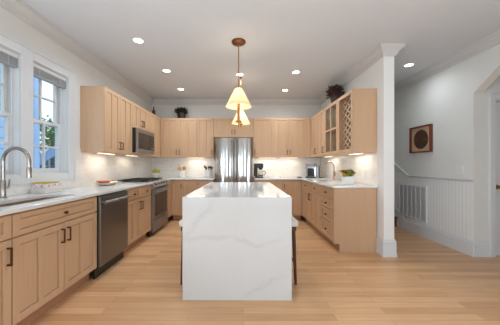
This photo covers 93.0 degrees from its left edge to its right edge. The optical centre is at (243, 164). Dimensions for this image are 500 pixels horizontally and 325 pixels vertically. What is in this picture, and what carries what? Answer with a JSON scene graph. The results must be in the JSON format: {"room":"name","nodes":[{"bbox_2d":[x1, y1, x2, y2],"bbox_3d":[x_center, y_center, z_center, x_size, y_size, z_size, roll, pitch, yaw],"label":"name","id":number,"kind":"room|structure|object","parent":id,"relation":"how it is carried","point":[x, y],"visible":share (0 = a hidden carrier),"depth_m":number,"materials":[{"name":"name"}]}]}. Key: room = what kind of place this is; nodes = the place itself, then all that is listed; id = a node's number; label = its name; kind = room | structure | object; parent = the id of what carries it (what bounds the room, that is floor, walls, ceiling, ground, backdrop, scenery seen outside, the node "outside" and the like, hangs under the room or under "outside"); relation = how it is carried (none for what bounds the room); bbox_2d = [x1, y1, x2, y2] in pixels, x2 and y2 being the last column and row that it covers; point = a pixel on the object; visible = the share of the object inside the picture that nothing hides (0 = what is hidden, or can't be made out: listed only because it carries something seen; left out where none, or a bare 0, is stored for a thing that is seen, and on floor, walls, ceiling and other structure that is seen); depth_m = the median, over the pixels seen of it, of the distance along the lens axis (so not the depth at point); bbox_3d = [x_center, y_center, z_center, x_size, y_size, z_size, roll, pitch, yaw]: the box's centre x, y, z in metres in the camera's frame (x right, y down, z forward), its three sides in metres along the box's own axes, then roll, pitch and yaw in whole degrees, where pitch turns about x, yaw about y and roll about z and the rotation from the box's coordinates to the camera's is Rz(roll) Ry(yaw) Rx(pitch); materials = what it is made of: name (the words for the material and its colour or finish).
{"room":"kitchen","nodes":[
{"label":"kitchen","id":0,"kind":"room"},
{"bbox_2d":[0,6,151,195],"bbox_3d":[-2.251,-0.172,1.220,0.158,2.743,8.840,0,0,0],"label":"wall","id":1,"kind":"structure","parent":0,"point":[91,168],"depth_m":3.20,"materials":[{"name":"paint"}]},
{"bbox_2d":[0,31,28,185],"bbox_3d":[-2.241,-0.500,2.067,0.178,1.380,0.624,0,0,0],"label":"window","id":2,"kind":"structure","parent":1,"relation":"in","point":[14,81],"depth_m":2.31,"materials":[{"name":"paint"}]},
{"bbox_2d":[0,46,17,67],"bbox_3d":[-2.214,-1.007,2.067,0.050,0.132,0.477,0,0,0],"label":"window blind","id":3,"kind":"object","parent":2,"relation":"attached to","point":[7,57],"visible":1,"depth_m":2.21,"materials":[{"name":"fabric"}]},
{"bbox_2d":[28,47,75,183],"bbox_3d":[-2.241,-0.500,2.718,0.178,1.380,0.678,0,0,0],"label":"window","id":4,"kind":"structure","parent":1,"relation":"in","point":[59,173],"depth_m":2.89,"materials":[{"name":"paint"}]},
{"bbox_2d":[33,62,65,88],"bbox_3d":[-2.214,-1.007,2.691,0.050,0.132,0.477,0,0,0],"label":"window blind","id":5,"kind":"object","parent":4,"relation":"attached to","point":[39,72],"visible":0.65,"depth_m":2.67,"materials":[{"name":"fabric"}]},
{"bbox_2d":[6,148,151,195],"bbox_3d":[-2.176,0.033,2.920,0.008,0.505,5.440,0,0,0],"label":"backsplash","id":6,"kind":"structure","parent":1,"relation":"attached to","point":[91,168],"depth_m":3.63,"materials":[{"name":"tile"}]},
{"bbox_2d":[80,86,131,153],"bbox_3d":[-1.997,-0.615,3.554,0.362,0.880,0.785,0,0,0],"label":"upper cabinet","id":7,"kind":"object","parent":1,"relation":"attached to","point":[105,115],"visible":1,"depth_m":3.17,"materials":[{"name":"brown wood"}]},
{"bbox_2d":[115,153,149,155],"bbox_3d":[-2.010,-0.190,4.332,0.321,0.030,0.755,0,0,0],"label":"shelf","id":8,"kind":"object","parent":1,"relation":"attached to","point":[134,154],"visible":0.66,"depth_m":4.14,"materials":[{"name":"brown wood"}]},
{"bbox_2d":[132,128,153,154],"bbox_3d":[-1.967,-0.415,4.333,0.406,0.420,0.756,0,0,0],"label":"microwave","id":9,"kind":"object","parent":8,"relation":"on","point":[142,140],"visible":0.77,"depth_m":4.15,"materials":[{"name":"silver metal"}]},
{"bbox_2d":[132,102,149,131],"bbox_3d":[-1.997,-0.845,4.334,0.362,0.420,0.766,0,0,0],"label":"upper cabinet","id":10,"kind":"object","parent":1,"relation":"attached to","point":[140,116],"visible":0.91,"depth_m":4.28,"materials":[{"name":"brown wood"}]},
{"bbox_2d":[138,112,163,157],"bbox_3d":[-2.014,-0.615,5.176,0.328,0.880,0.911,0,0,0],"label":"upper cabinet","id":11,"kind":"object","parent":1,"relation":"attached to","point":[155,121],"visible":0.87,"depth_m":5.07,"materials":[{"name":"brown wood"}]},
{"bbox_2d":[152,105,320,176],"bbox_3d":[1.210,-0.172,5.736,7.180,2.743,0.208,0,0,0],"label":"wall","id":12,"kind":"structure","parent":0,"point":[286,167],"depth_m":5.63,"materials":[{"name":"paint"}]},
{"bbox_2d":[161,118,196,157],"bbox_3d":[-1.445,-0.615,5.457,0.804,0.880,0.362,0,0,0],"label":"upper cabinet","id":13,"kind":"object","parent":12,"relation":"attached to","point":[178,135],"visible":0.99,"depth_m":5.32,"materials":[{"name":"brown wood"}]},
{"bbox_2d":[173,107,187,117],"bbox_3d":[-1.418,-1.192,5.421,0.363,0.273,0.331,0,0,-16],"label":"potted plant","id":14,"kind":"object","parent":13,"relation":"on","point":[181,112],"visible":1,"depth_m":5.35,"materials":[{"name":"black plant"}]},
{"bbox_2d":[197,118,214,157],"bbox_3d":[-0.853,-0.615,5.457,0.372,0.880,0.362,0,0,0],"label":"upper cabinet","id":15,"kind":"object","parent":12,"relation":"attached to","point":[205,126],"visible":0.99,"depth_m":5.32,"materials":[{"name":"brown wood"}]},
{"bbox_2d":[214,118,252,137],"bbox_3d":[-0.223,-0.840,5.457,0.880,0.430,0.362,0,0,0],"label":"upper cabinet","id":16,"kind":"object","parent":12,"relation":"attached to","point":[223,127],"visible":0.86,"depth_m":5.32,"materials":[{"name":"brown wood"}]},
{"bbox_2d":[152,158,319,176],"bbox_3d":[-0.170,0.033,5.636,4.004,0.505,0.008,0,0,0],"label":"backsplash","id":17,"kind":"structure","parent":12,"relation":"attached to","point":[286,167],"depth_m":5.63,"materials":[{"name":"stone"}]},
{"bbox_2d":[253,118,270,157],"bbox_3d":[0.418,-0.615,5.457,0.394,0.880,0.362,0,0,0],"label":"upper cabinet","id":18,"kind":"object","parent":12,"relation":"attached to","point":[261,126],"visible":1,"depth_m":5.32,"materials":[{"name":"brown wood"}]},
{"bbox_2d":[271,118,309,157],"bbox_3d":[1.058,-0.615,5.457,0.879,0.880,0.362,0,0,0],"label":"upper cabinet","id":19,"kind":"object","parent":12,"relation":"attached to","point":[290,137],"visible":0.99,"depth_m":5.32,"materials":[{"name":"brown wood"}]},
{"bbox_2d":[21,0,499,98],"bbox_3d":[1.210,-1.618,1.220,7.180,0.150,9.240,0,0,0],"label":"ceiling","id":20,"kind":"structure","parent":0,"point":[323,40],"depth_m":2.85,"materials":[{"name":"paint"}]},
{"bbox_2d":[132,37,144,43],"bbox_3d":[-1.300,-1.538,2.930,0.150,0.007,0.150,0,0,0],"label":"recessed light","id":21,"kind":"object","parent":20,"relation":"in","point":[134,39],"visible":1,"depth_m":2.93,"materials":[{"name":"paint"}]},
{"bbox_2d":[226,38,250,127],"bbox_3d":[-0.060,-0.999,2.960,0.321,1.088,0.321,0,0,0],"label":"pendant light","id":22,"kind":"object","parent":20,"relation":"hanging from","point":[238,101],"visible":1,"depth_m":2.92,"materials":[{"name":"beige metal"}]},
{"bbox_2d":[232,77,249,127],"bbox_3d":[-0.045,-1.086,4.160,0.321,0.912,0.321,0,0,0],"label":"pendant light","id":23,"kind":"object","parent":20,"relation":"hanging from","point":[244,121],"visible":0.75,"depth_m":4.10,"materials":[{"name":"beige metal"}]},
{"bbox_2d":[403,63,414,66],"bbox_3d":[2.550,-1.538,3.650,0.150,0.007,0.150,0,0,0],"label":"recessed light","id":24,"kind":"object","parent":20,"relation":"in","point":[408,64],"visible":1,"depth_m":3.65,"materials":[{"name":"paint"}]},
{"bbox_2d":[29,215,499,324],"bbox_3d":[1.210,1.260,1.220,7.180,0.120,9.240,0,0,0],"label":"floor","id":25,"kind":"structure","parent":0,"point":[428,282],"depth_m":2.27,"materials":[{"name":"brown wood"}]},
{"bbox_2d":[0,214,12,324],"bbox_3d":[-1.813,0.758,1.343,0.634,0.884,0.449,0,0,0],"label":"base cabinet","id":26,"kind":"object","parent":25,"relation":"on","point":[6,251],"visible":0.98,"depth_m":1.52,"materials":[{"name":"brown wood"}]},
{"bbox_2d":[9,196,96,324],"bbox_3d":[-1.813,0.758,2.025,0.634,0.884,0.908,0,0,0],"label":"base cabinet","id":27,"kind":"object","parent":25,"relation":"on","point":[54,246],"visible":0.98,"depth_m":1.88,"materials":[{"name":"brown wood"}]},
{"bbox_2d":[0,182,152,215],"bbox_3d":[-1.835,0.301,2.266,0.671,0.030,3.332,0,0,0],"label":"countertop","id":28,"kind":"structure","parent":27,"relation":"on","point":[75,193],"depth_m":2.28,"materials":[{"name":"white stone"}]},
{"bbox_2d":[0,146,31,198],"bbox_3d":[-1.952,0.064,2.048,0.272,0.445,0.092,0,0,0],"label":"kitchen faucet","id":29,"kind":"object","parent":28,"relation":"on","point":[3,187],"visible":1,"depth_m":2.02,"materials":[{"name":"silver metal"}]},
{"bbox_2d":[0,197,57,206],"bbox_3d":[-1.780,0.413,1.960,0.324,0.195,0.744,0,0,0],"label":"sink","id":30,"kind":"object","parent":28,"relation":"in","point":[46,198],"visible":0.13,"depth_m":2.11,"materials":[{"name":"silver metal"}]},
{"bbox_2d":[30,187,62,192],"bbox_3d":[-2.071,0.262,2.500,0.174,0.047,0.210,0,0,4],"label":"folded towel","id":31,"kind":"object","parent":28,"relation":"on","point":[54,189],"visible":0.91,"depth_m":2.40,"materials":[{"name":"white fabric"}]},
{"bbox_2d":[31,183,60,187],"bbox_3d":[-2.072,0.214,2.500,0.162,0.044,0.194,0,0,0],"label":"folded towel","id":32,"kind":"object","parent":31,"relation":"on","point":[51,185],"visible":0.92,"depth_m":2.41,"materials":[{"name":"white fabric"}]},
{"bbox_2d":[33,181,58,183],"bbox_3d":[-2.074,0.185,2.500,0.146,0.011,0.178,0,0,-4],"label":"folded towel","id":33,"kind":"object","parent":32,"relation":"on","point":[51,181],"visible":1,"depth_m":2.44,"materials":[{"name":"yellow fabric"}]},
{"bbox_2d":[95,181,119,185],"bbox_3d":[-1.930,0.264,3.360,0.237,0.043,0.412,0,0,10],"label":"oval dish","id":34,"kind":"object","parent":28,"relation":"on","point":[112,182],"visible":0.94,"depth_m":3.28,"materials":[{"name":"beige ceramic"}]},
{"bbox_2d":[96,180,113,182],"bbox_3d":[-1.926,0.234,3.313,0.171,0.042,0.297,0,0,10],"label":"spoon rest","id":35,"kind":"object","parent":34,"relation":"in","point":[102,181],"visible":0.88,"depth_m":3.25,"materials":[{"name":"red ceramic"}]},
{"bbox_2d":[93,190,129,278],"bbox_3d":[-1.774,0.762,2.786,0.672,0.876,0.602,0,0,0],"label":"dishwasher","id":36,"kind":"object","parent":25,"relation":"on","point":[112,208],"visible":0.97,"depth_m":2.70,"materials":[{"name":"grey metal"}]},
{"bbox_2d":[124,185,150,252],"bbox_3d":[-1.813,0.758,3.513,0.634,0.884,0.838,0,0,0],"label":"base cabinet","id":37,"kind":"object","parent":25,"relation":"on","point":[139,201],"visible":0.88,"depth_m":3.48,"materials":[{"name":"brown wood"}]},
{"bbox_2d":[117,178,169,236],"bbox_3d":[-1.802,0.725,4.317,0.729,0.950,0.758,0,0,0],"label":"range","id":38,"kind":"object","parent":25,"relation":"on","point":[159,188],"visible":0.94,"depth_m":4.17,"materials":[{"name":"silver metal"}]},
{"bbox_2d":[120,179,159,181],"bbox_3d":[-1.861,0.291,4.317,0.539,0.018,0.758,0,0,0],"label":"cooktop","id":39,"kind":"object","parent":38,"relation":"in","point":[123,180],"depth_m":4.05,"materials":[{"name":"black metal"}]},
{"bbox_2d":[168,180,171,217],"bbox_3d":[-1.831,0.758,4.880,0.598,0.884,0.358,0,0,0],"label":"base cabinet","id":40,"kind":"object","parent":25,"relation":"on","point":[170,181],"visible":0.2,"depth_m":4.98,"materials":[{"name":"brown wood"}]},
{"bbox_2d":[172,180,182,219],"bbox_3d":[-1.410,0.758,5.330,0.238,0.884,0.609,0,0,0],"label":"base cabinet","id":41,"kind":"object","parent":25,"relation":"on","point":[177,185],"visible":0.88,"depth_m":5.06,"materials":[{"name":"brown wood"}]},
{"bbox_2d":[179,219,181,284],"bbox_3d":[-0.455,0.878,2.560,0.390,0.646,0.390,0,0,0],"label":"counter stool","id":42,"kind":"object","parent":25,"relation":"on","point":[180,221],"visible":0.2,"depth_m":2.38,"materials":[{"name":"beige fabric"}]},
{"bbox_2d":[183,179,214,196],"bbox_3d":[-0.966,0.758,5.333,0.643,0.884,0.603,0,0,0],"label":"base cabinet","id":43,"kind":"object","parent":25,"relation":"on","point":[189,186],"visible":0.34,"depth_m":5.07,"materials":[{"name":"brown wood"}]},
{"bbox_2d":[149,177,214,180],"bbox_3d":[-1.403,0.301,5.167,1.536,0.030,0.929,0,0,0],"label":"countertop","id":44,"kind":"structure","parent":43,"relation":"on","point":[166,178],"depth_m":5.03,"materials":[{"name":"white stone"}]},
{"bbox_2d":[179,170,185,177],"bbox_3d":[-1.400,0.205,5.400,0.159,0.160,0.157,0,0,0],"label":"utensil crock","id":45,"kind":"object","parent":44,"relation":"on","point":[181,172],"visible":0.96,"depth_m":5.34,"materials":[{"name":"white ceramic"}]},
{"bbox_2d":[205,170,211,177],"bbox_3d":[-0.800,0.201,5.420,0.170,0.170,0.168,0,0,0],"label":"utensil crock","id":46,"kind":"object","parent":44,"relation":"on","point":[208,173],"visible":1,"depth_m":5.35,"materials":[{"name":"white ceramic"}]},
{"bbox_2d":[215,138,252,181],"bbox_3d":[-0.200,0.312,5.285,0.820,1.775,0.681,0,0,0],"label":"refrigerator","id":47,"kind":"object","parent":25,"relation":"on","point":[233,156],"visible":0.39,"depth_m":5.01,"materials":[{"name":"metal"}]},
{"bbox_2d":[182,182,291,299],"bbox_3d":[-0.056,0.743,3.010,0.970,0.914,1.820,0,0,0],"label":"kitchen island","id":48,"kind":"object","parent":25,"relation":"on","point":[237,236],"visible":1,"depth_m":2.10,"materials":[{"name":"white stone"}]},
{"bbox_2d":[184,182,290,196],"bbox_3d":[-0.056,0.306,3.010,0.970,0.040,1.740,0,0,0],"label":"island countertop","id":49,"kind":"structure","parent":48,"relation":"on","point":[212,189],"depth_m":2.66,"materials":[{"name":"stone"}]},
{"bbox_2d":[253,178,281,189],"bbox_3d":[0.535,0.758,5.333,0.598,0.884,0.603,0,0,0],"label":"base cabinet","id":50,"kind":"object","parent":25,"relation":"on","point":[278,183],"visible":0.17,"depth_m":5.07,"materials":[{"name":"brown wood"}]},
{"bbox_2d":[282,180,301,219],"bbox_3d":[1.040,0.758,5.330,0.403,0.884,0.609,0,0,0],"label":"base cabinet","id":51,"kind":"object","parent":25,"relation":"on","point":[293,188],"visible":0.59,"depth_m":5.06,"materials":[{"name":"brown wood"}]},
{"bbox_2d":[292,216,297,284],"bbox_3d":[0.360,0.878,2.560,0.390,0.646,0.390,0,0,0],"label":"counter stool","id":52,"kind":"object","parent":25,"relation":"on","point":[294,221],"visible":0.17,"depth_m":2.38,"materials":[{"name":"beige fabric"}]},
{"bbox_2d":[302,180,325,238],"bbox_3d":[1.520,0.758,4.441,0.619,0.884,1.236,0,0,0],"label":"base cabinet","id":53,"kind":"object","parent":25,"relation":"on","point":[311,192],"visible":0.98,"depth_m":4.30,"materials":[{"name":"brown wood"}]},
{"bbox_2d":[253,177,377,187],"bbox_3d":[1.033,0.301,4.429,1.596,0.030,2.403,0,0,0],"label":"countertop","id":54,"kind":"structure","parent":53,"relation":"on","point":[327,182],"depth_m":4.11,"materials":[{"name":"white stone"}]},
{"bbox_2d":[254,163,265,177],"bbox_3d":[0.374,0.126,5.370,0.268,0.320,0.220,0,0,0],"label":"coffee maker","id":55,"kind":"object","parent":54,"relation":"on","point":[256,165],"visible":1,"depth_m":5.26,"materials":[{"name":"black plastic"}]},
{"bbox_2d":[306,164,319,177],"bbox_3d":[1.552,0.131,5.306,0.270,0.310,0.280,0,0,28],"label":"espresso machine","id":56,"kind":"object","parent":54,"relation":"on","point":[313,170],"visible":0.99,"depth_m":5.26,"materials":[{"name":"silver metal"}]},
{"bbox_2d":[323,161,335,179],"bbox_3d":[1.677,0.108,4.602,0.242,0.356,0.092,0,0,0],"label":"kitchen faucet","id":57,"kind":"object","parent":54,"relation":"on","point":[334,172],"visible":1,"depth_m":4.61,"materials":[{"name":"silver metal"}]},
{"bbox_2d":[339,169,355,183],"bbox_3d":[1.550,0.173,3.517,0.249,0.224,0.179,0,0,6],"label":"succulent planter","id":58,"kind":"object","parent":54,"relation":"on","point":[344,180],"visible":1,"depth_m":3.47,"materials":[{"name":"white ceramic"}]},
{"bbox_2d":[321,186,376,251],"bbox_3d":[1.524,0.758,3.535,0.613,0.884,0.567,0,0,0],"label":"base cabinet","id":59,"kind":"object","parent":25,"relation":"on","point":[349,215],"visible":0.99,"depth_m":3.25,"materials":[{"name":"brown wood"}]},
{"bbox_2d":[394,216,397,226],"bbox_3d":[2.497,0.915,5.104,0.985,0.570,1.032,0,0,0],"label":"staircase","id":60,"kind":"structure","parent":25,"relation":"on","point":[395,217],"depth_m":4.62,"materials":[{"name":"brown wood"}]},
{"bbox_2d":[321,56,396,256],"bbox_3d":[1.909,-0.172,4.362,0.186,2.743,2.556,0,0,0],"label":"wall","id":61,"kind":"structure","parent":0,"point":[380,75],"depth_m":3.11,"materials":[{"name":"white paint"}]},
{"bbox_2d":[0,0,499,104],"bbox_3d":[0.415,-1.484,1.220,5.190,0.118,8.840,0,0,0],"label":"trim","id":62,"kind":"structure","parent":61,"relation":"attached to","point":[18,8],"depth_m":3.37,"materials":[{"name":"paint"}]},
{"bbox_2d":[308,109,325,157],"bbox_3d":[1.651,-0.615,5.016,0.370,0.880,1.237,0,0,0],"label":"upper cabinet","id":63,"kind":"object","parent":61,"relation":"attached to","point":[317,121],"visible":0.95,"depth_m":4.80,"materials":[{"name":"brown wood"}]},
{"bbox_2d":[324,99,347,155],"bbox_3d":[1.668,-0.615,4.087,0.336,0.880,0.612,0,0,0],"label":"upper cabinet","id":64,"kind":"object","parent":61,"relation":"attached to","point":[331,111],"visible":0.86,"depth_m":4.34,"materials":[{"name":"brown wood"}]},
{"bbox_2d":[325,84,344,102],"bbox_3d":[1.655,-1.262,4.294,0.362,0.412,0.390,0,0,32],"label":"potted plant","id":65,"kind":"object","parent":64,"relation":"on","point":[334,92],"visible":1,"depth_m":4.21,"materials":[{"name":"red plant"}]},
{"bbox_2d":[320,149,377,185],"bbox_3d":[1.836,0.033,4.434,0.008,0.505,2.397,0,0,0],"label":"backsplash","id":66,"kind":"structure","parent":61,"relation":"attached to","point":[368,162],"depth_m":3.87,"materials":[{"name":"stone"}]},
{"bbox_2d":[338,88,376,153],"bbox_3d":[1.668,-0.615,3.519,0.336,0.880,0.516,0,0,0],"label":"upper cabinet","id":67,"kind":"object","parent":61,"relation":"attached to","point":[357,108],"visible":1,"depth_m":3.26,"materials":[{"name":"brown wood"}]},
{"bbox_2d":[394,44,499,240],"bbox_3d":[3.067,-0.172,1.220,0.126,2.743,8.840,0,0,0],"label":"wall","id":68,"kind":"structure","parent":0,"point":[451,99],"depth_m":3.44,"materials":[{"name":"paint"}]},
{"bbox_2d":[394,205,404,229],"bbox_3d":[2.997,0.720,5.000,0.014,0.960,1.200,0,0,0],"label":"trim","id":69,"kind":"structure","parent":68,"relation":"attached to","point":[401,220],"depth_m":4.54,"materials":[{"name":"paint"}]},
{"bbox_2d":[394,162,407,176],"bbox_3d":[2.995,-0.169,4.955,0.030,0.788,1.290,0,0,0],"label":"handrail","id":70,"kind":"structure","parent":68,"relation":"attached to","point":[395,164],"depth_m":4.50,"materials":[{"name":"paint"}]},
{"bbox_2d":[398,183,426,222],"bbox_3d":[2.997,0.650,4.230,0.014,0.600,0.700,0,0,0],"label":"air vent","id":71,"kind":"object","parent":68,"relation":"in","point":[412,199],"visible":1,"depth_m":4.18,"materials":[{"name":"metal"}]},
{"bbox_2d":[409,124,432,152],"bbox_3d":[2.986,-0.433,4.000,0.045,0.446,0.476,0,0,0],"label":"framed picture","id":72,"kind":"object","parent":68,"relation":"attached to","point":[420,137],"visible":1,"depth_m":3.98,"materials":[{"name":"brown wood"}]},
{"bbox_2d":[405,219,473,256],"bbox_3d":[3.002,1.100,3.750,0.016,0.200,1.300,0,0,0],"label":"baseboard","id":73,"kind":"structure","parent":68,"relation":"attached to","point":[465,246],"depth_m":3.56,"materials":[{"name":"paint"}]},
{"bbox_2d":[407,175,473,181],"bbox_3d":[2.993,0.203,3.705,0.034,0.043,1.210,0,0,0],"label":"trim","id":74,"kind":"structure","parent":68,"relation":"attached to","point":[410,176],"depth_m":3.54,"materials":[{"name":"paint"}]},
{"bbox_2d":[456,165,463,173],"bbox_3d":[3.005,0.065,3.290,0.009,0.120,0.120,0,0,0],"label":"light switch","id":75,"kind":"object","parent":68,"relation":"attached to","point":[459,168],"visible":1,"depth_m":3.29,"materials":[{"name":"white plastic"}]},
{"bbox_2d":[483,75,499,240],"bbox_3d":[3.965,-0.172,3.160,1.670,2.743,0.120,0,0,0],"label":"wall","id":76,"kind":"structure","parent":0,"point":[494,87],"depth_m":3.10,"materials":[{"name":"paint"}]},
{"bbox_2d":[474,241,488,256],"bbox_3d":[3.104,1.100,3.092,0.189,0.200,0.016,0,0,0],"label":"baseboard","id":77,"kind":"structure","parent":76,"relation":"attached to","point":[481,248],"depth_m":3.08,"materials":[{"name":"paint"}]},
{"bbox_2d":[488,93,499,257],"bbox_3d":[3.695,0.133,3.139,0.990,2.135,0.162,0,0,0],"label":"door","id":78,"kind":"structure","parent":76,"relation":"in","point":[493,98],"depth_m":3.08,"materials":[{"name":"paint"}]},
{"label":"outside","id":79,"kind":"structure","parent":0,"visible":0},
{"bbox_3d":[-21.190,2.000,10.000,37.620,0.200,60.000,0,0,0],"label":"ground","id":80,"kind":"structure","parent":79,"visible":0},
{"bbox_2d":[0,63,39,167],"bbox_3d":[-6.485,-1.600,3.210,5.030,7.000,2.820,0,0,0],"label":"neighbouring house","id":81,"kind":"structure","parent":80,"relation":"on","point":[36,127],"depth_m":4.50,"materials":[{"name":"blue"}]},
{"bbox_2d":[40,115,54,167],"bbox_3d":[-8.231,-0.088,10.227,2.119,3.983,2.111,0,0,0],"label":"tree","id":82,"kind":"object","parent":80,"relation":"on","point":[49,133],"visible":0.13,"depth_m":9.80,"materials":[{"name":"green plant"}]},
{"bbox_2d":[40,146,54,167],"bbox_3d":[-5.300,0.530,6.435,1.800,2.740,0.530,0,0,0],"label":"neighbouring house","id":83,"kind":"structure","parent":80,"relation":"on","point":[50,153],"depth_m":6.17,"materials":[{"name":"blue paint"}]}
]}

